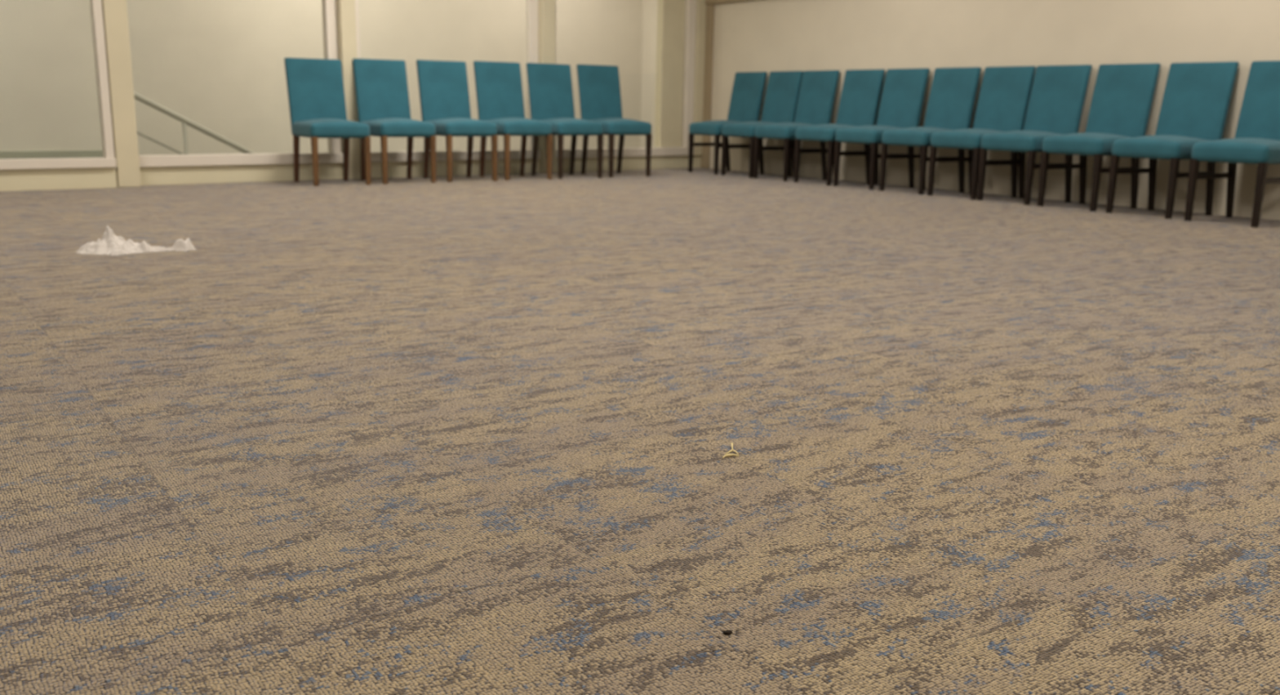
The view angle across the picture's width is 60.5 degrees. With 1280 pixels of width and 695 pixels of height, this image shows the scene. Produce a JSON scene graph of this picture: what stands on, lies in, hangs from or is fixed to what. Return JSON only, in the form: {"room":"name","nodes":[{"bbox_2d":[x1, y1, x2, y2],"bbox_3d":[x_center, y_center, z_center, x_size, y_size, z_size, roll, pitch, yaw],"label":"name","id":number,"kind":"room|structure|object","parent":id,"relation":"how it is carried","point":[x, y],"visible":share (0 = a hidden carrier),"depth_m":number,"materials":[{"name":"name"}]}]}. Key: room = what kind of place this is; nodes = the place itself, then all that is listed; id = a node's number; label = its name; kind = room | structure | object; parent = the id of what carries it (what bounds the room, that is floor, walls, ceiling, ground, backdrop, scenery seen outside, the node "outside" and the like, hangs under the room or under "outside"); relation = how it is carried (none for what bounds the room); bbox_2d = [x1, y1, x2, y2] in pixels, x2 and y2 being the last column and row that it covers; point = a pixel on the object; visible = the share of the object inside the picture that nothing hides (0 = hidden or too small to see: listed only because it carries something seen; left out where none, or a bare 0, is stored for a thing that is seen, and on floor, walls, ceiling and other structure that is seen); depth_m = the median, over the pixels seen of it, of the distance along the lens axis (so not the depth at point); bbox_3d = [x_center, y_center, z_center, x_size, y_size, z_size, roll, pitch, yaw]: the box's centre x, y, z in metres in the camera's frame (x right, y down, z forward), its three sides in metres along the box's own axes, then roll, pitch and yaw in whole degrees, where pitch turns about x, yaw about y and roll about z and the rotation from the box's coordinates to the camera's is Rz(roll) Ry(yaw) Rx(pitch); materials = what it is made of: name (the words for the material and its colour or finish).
{"room":"function room","nodes":[
{"label":"function room","id":0,"kind":"room"},
{"bbox_2d":[0,0,642,155],"bbox_3d":[-4.756,-2.517,9.738,13.400,4.200,0.100,-10,16,-40],"label":"wall","id":1,"kind":"structure","parent":0,"point":[219,65],"depth_m":10.49,"materials":[{"name":"paint"}]},
{"bbox_2d":[0,150,103,159],"bbox_3d":[-7.256,-1.258,7.699,6.680,0.170,0.035,-10,16,-40],"label":"trim","id":2,"kind":"structure","parent":1,"relation":"attached to","point":[37,153],"depth_m":9.51,"materials":[{"name":"beige paint"}]},
{"bbox_2d":[139,155,701,185],"bbox_3d":[-1.514,-1.584,9.658,5.655,0.128,0.113,-10,16,-40],"label":"baseboard","id":3,"kind":"structure","parent":1,"relation":"attached to","point":[152,175],"depth_m":8.79,"materials":[{"name":"beige paint"}]},
{"bbox_2d":[0,167,1279,694],"bbox_3d":[-0.504,-0.069,3.357,11.330,0.080,12.380,-7,15,-34],"label":"floor","id":4,"kind":"structure","parent":0,"point":[464,435],"depth_m":2.08,"materials":[{"name":"carpet"}]},
{"bbox_2d":[0,167,116,191],"bbox_3d":[-5.742,-0.834,5.882,5.500,0.140,0.133,-10,16,-40],"label":"baseboard","id":5,"kind":"structure","parent":4,"relation":"on","point":[19,180],"depth_m":7.37,"materials":[{"name":"beige paint"}]},
{"bbox_2d":[0,0,116,169],"bbox_3d":[-5.692,-2.004,5.590,5.500,2.268,0.100,-10,16,-40],"label":"window","id":6,"kind":"structure","parent":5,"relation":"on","point":[108,160],"depth_m":7.42,"materials":[{"name":"beige paint"}]},
{"bbox_2d":[75,224,196,255],"bbox_3d":[-2.078,-0.447,4.505,0.462,0.108,0.240,-1,13,-9],"label":"crumpled tissue","id":7,"kind":"object","parent":4,"relation":"on","point":[111,244],"visible":1,"depth_m":4.50,"materials":[{"name":"white paper"}]},
{"bbox_2d":[284,57,371,186],"bbox_3d":[-2.369,-1.717,8.326,0.452,0.931,0.601,-7,15,-34],"label":"dining chair","id":8,"kind":"object","parent":4,"relation":"on","point":[315,86],"visible":1,"depth_m":8.38,"materials":[{"name":"teal fabric"}]},
{"bbox_2d":[352,57,435,184],"bbox_3d":[-1.935,-1.788,8.648,0.452,0.946,0.601,-7,15,-34],"label":"dining chair","id":9,"kind":"object","parent":4,"relation":"on","point":[381,86],"visible":0.9,"depth_m":8.71,"materials":[{"name":"teal fabric"}]},
{"bbox_2d":[416,59,497,182],"bbox_3d":[-1.497,-1.857,8.974,0.452,0.957,0.601,-7,15,-34],"label":"dining chair","id":10,"kind":"object","parent":4,"relation":"on","point":[443,86],"visible":0.91,"depth_m":9.03,"materials":[{"name":"teal fabric"}]},
{"bbox_2d":[473,60,552,180],"bbox_3d":[-1.077,-1.924,9.287,0.452,0.968,0.601,-7,15,-34],"label":"dining chair","id":11,"kind":"object","parent":4,"relation":"on","point":[499,86],"visible":0.84,"depth_m":9.35,"materials":[{"name":"teal fabric"}]},
{"bbox_2d":[526,62,603,178],"bbox_3d":[-0.661,-1.987,9.598,0.452,0.970,0.601,-7,15,-34],"label":"dining chair","id":12,"kind":"object","parent":4,"relation":"on","point":[550,90],"visible":0.81,"depth_m":9.65,"materials":[{"name":"teal fabric"}]},
{"bbox_2d":[576,63,652,177],"bbox_3d":[-0.238,-2.052,9.911,0.452,0.977,0.601,-7,15,-34],"label":"dining chair","id":13,"kind":"object","parent":4,"relation":"on","point":[599,86],"visible":0.83,"depth_m":9.97,"materials":[{"name":"teal fabric"}]},
{"bbox_2d":[722,629,732,635],"bbox_3d":[0.107,0.346,1.332,0.012,0.005,0.008,-2,13,-14],"label":"crumb","id":14,"kind":"object","parent":4,"relation":"on","point":[728,632],"visible":1,"depth_m":1.33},
{"bbox_2d":[688,71,767,174],"bbox_3d":[0.836,-2.165,10.559,0.601,0.958,0.452,-7,15,-34],"label":"dining chair","id":15,"kind":"object","parent":4,"relation":"on","point":[745,103],"visible":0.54,"depth_m":10.56,"materials":[{"name":"teal fabric"}]},
{"bbox_2d":[722,442,738,458],"bbox_3d":[0.173,0.191,2.024,0.027,0.007,0.082,4,13,15],"label":"scrap","id":16,"kind":"object","parent":4,"relation":"on","point":[726,454],"visible":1,"depth_m":2.01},
{"bbox_2d":[720,71,803,177],"bbox_3d":[1.125,-2.070,10.151,0.601,0.958,0.452,-7,15,-34],"label":"dining chair","id":17,"kind":"object","parent":4,"relation":"on","point":[783,89],"visible":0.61,"depth_m":10.17,"materials":[{"name":"teal fabric"}]},
{"bbox_2d":[753,70,839,181],"bbox_3d":[1.387,-1.983,9.780,0.601,0.958,0.452,-7,15,-34],"label":"dining chair","id":18,"kind":"object","parent":4,"relation":"on","point":[818,88],"visible":0.78,"depth_m":9.78,"materials":[{"name":"teal fabric"}]},
{"bbox_2d":[793,69,884,185],"bbox_3d":[1.692,-1.883,9.351,0.601,0.958,0.452,-7,15,-34],"label":"dining chair","id":19,"kind":"object","parent":4,"relation":"on","point":[861,90],"visible":0.7,"depth_m":9.35,"materials":[{"name":"teal fabric"}]},
{"bbox_2d":[833,67,929,189],"bbox_3d":[1.965,-1.793,8.965,0.601,0.958,0.452,-7,15,-34],"label":"dining chair","id":20,"kind":"object","parent":4,"relation":"on","point":[904,91],"visible":0.78,"depth_m":8.97,"materials":[{"name":"teal fabric"}]},
{"bbox_2d":[879,66,981,194],"bbox_3d":[2.255,-1.697,8.555,0.601,0.958,0.452,-7,15,-34],"label":"dining chair","id":21,"kind":"object","parent":4,"relation":"on","point":[953,93],"visible":0.77,"depth_m":8.55,"materials":[{"name":"teal fabric"}]},
{"bbox_2d":[927,66,1035,199],"bbox_3d":[2.533,-1.606,8.163,0.601,0.958,0.452,-7,15,-34],"label":"dining chair","id":22,"kind":"object","parent":4,"relation":"on","point":[1005,92],"visible":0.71,"depth_m":8.17,"materials":[{"name":"teal fabric"}]},
{"bbox_2d":[977,64,1092,204],"bbox_3d":[2.793,-1.520,7.795,0.601,0.958,0.452,-7,15,-34],"label":"dining chair","id":23,"kind":"object","parent":4,"relation":"on","point":[1058,92],"visible":0.8,"depth_m":7.80,"materials":[{"name":"teal fabric"}]},
{"bbox_2d":[1036,62,1160,211],"bbox_3d":[3.081,-1.425,7.389,0.601,0.958,0.452,-7,15,-34],"label":"dining chair","id":24,"kind":"object","parent":4,"relation":"on","point":[1123,94],"visible":0.81,"depth_m":7.39,"materials":[{"name":"teal fabric"}]},
{"bbox_2d":[1105,61,1239,218],"bbox_3d":[3.374,-1.328,6.975,0.601,0.958,0.452,-7,15,-34],"label":"dining chair","id":25,"kind":"object","parent":4,"relation":"on","point":[1197,98],"visible":0.84,"depth_m":6.98,"materials":[{"name":"teal fabric"}]},
{"bbox_2d":[1183,60,1279,227],"bbox_3d":[3.672,-1.230,6.555,0.601,0.958,0.452,-7,15,-34],"label":"dining chair","id":26,"kind":"object","parent":4,"relation":"on","point":[1256,140],"visible":1,"depth_m":6.63,"materials":[{"name":"teal fabric"}]},
{"bbox_2d":[640,0,657,147],"bbox_3d":[0.762,-3.140,13.017,0.100,4.200,2.350,-10,16,-40],"label":"wall","id":27,"kind":"structure","parent":0,"point":[649,41],"depth_m":13.63,"materials":[{"name":"paint"}]},
{"bbox_2d":[709,0,1279,220],"bbox_3d":[4.225,-2.072,6.257,0.120,2.750,12.410,-7,15,-34],"label":"wall","id":28,"kind":"structure","parent":0,"point":[767,36],"depth_m":8.36,"materials":[{"name":"beige paint"}]},
{"bbox_2d":[700,4,714,168],"bbox_3d":[0.690,-2.659,11.226,0.030,1.630,0.120,-7,15,-34],"label":"trim","id":29,"kind":"structure","parent":28,"relation":"attached to","point":[709,24],"depth_m":11.18,"materials":[{"name":"beige paint"}]},
{"bbox_2d":[705,0,748,4],"bbox_3d":[4.175,-2.371,6.124,0.045,0.130,12.365,-7,15,-34],"label":"trim","id":30,"kind":"structure","parent":28,"relation":"attached to","point":[707,2],"depth_m":10.89,"materials":[{"name":"beige paint"}]},
{"bbox_3d":[-4.057,-0.224,9.381,13.400,0.100,2.340,-10,16,-40],"label":"floor","id":31,"kind":"structure","parent":0,"visible":0},
{"bbox_2d":[133,91,256,154],"bbox_3d":[-2.893,-1.307,9.652,3.242,1.970,0.049,-10,16,-40],"label":"stair railing","id":32,"kind":"object","parent":31,"relation":"on","point":[185,121],"visible":0.1,"depth_m":8.84,"materials":[{"name":"grey metal"}]},
{"bbox_3d":[-3.594,-3.683,7.297,11.295,0.330,0.100,-10,16,-40],"label":"wall","id":33,"kind":"structure","parent":0,"visible":0},
{"bbox_2d":[101,0,141,187],"bbox_3d":[-3.618,-2.477,7.469,0.150,2.740,0.235,-10,16,-40],"label":"column","id":34,"kind":"structure","parent":33,"relation":"attached to","point":[115,19],"depth_m":7.54,"materials":[{"name":"beige paint"}]},
{"bbox_2d":[138,0,342,167],"bbox_3d":[-2.983,-2.498,8.073,1.588,2.278,0.100,-10,16,-40],"label":"window","id":35,"kind":"structure","parent":33,"relation":"in","point":[335,154],"depth_m":8.42,"materials":[{"name":"beige paint"}]},
{"bbox_2d":[335,0,360,179],"bbox_3d":[-2.333,-2.706,8.612,0.130,2.740,0.175,-10,16,-40],"label":"trim","id":36,"kind":"structure","parent":33,"relation":"attached to","point":[345,9],"depth_m":8.64,"materials":[{"name":"beige paint"}]},
{"bbox_2d":[355,0,540,162],"bbox_3d":[-1.603,-2.734,9.258,1.804,2.278,0.100,-10,16,-40],"label":"window","id":37,"kind":"structure","parent":33,"relation":"in","point":[531,6],"depth_m":9.75,"materials":[{"name":"beige paint"}]},
{"bbox_2d":[537,0,555,173],"bbox_3d":[-0.868,-2.957,9.870,0.145,2.740,0.175,-10,16,-40],"label":"trim","id":38,"kind":"structure","parent":33,"relation":"attached to","point":[546,8],"depth_m":9.85,"materials":[{"name":"beige paint"}]},
{"bbox_2d":[555,0,696,158],"bbox_3d":[-0.133,-2.986,10.521,1.802,2.278,0.100,-10,16,-40],"label":"window","id":39,"kind":"structure","parent":33,"relation":"in","point":[690,15],"depth_m":11.06,"materials":[{"name":"beige paint"}]},
{"bbox_2d":[654,0,684,146],"bbox_3d":[0.307,-3.277,10.911,0.290,2.522,0.088,-10,16,-40],"label":"column","id":40,"kind":"structure","parent":33,"relation":"attached to","point":[670,13],"depth_m":10.98,"materials":[{"name":"beige paint"}]},
{"bbox_2d":[693,0,706,155],"bbox_3d":[0.587,-3.275,11.134,0.138,2.612,0.130,-10,16,-40],"label":"trim","id":41,"kind":"structure","parent":33,"relation":"attached to","point":[700,21],"depth_m":11.17,"materials":[{"name":"beige paint"}]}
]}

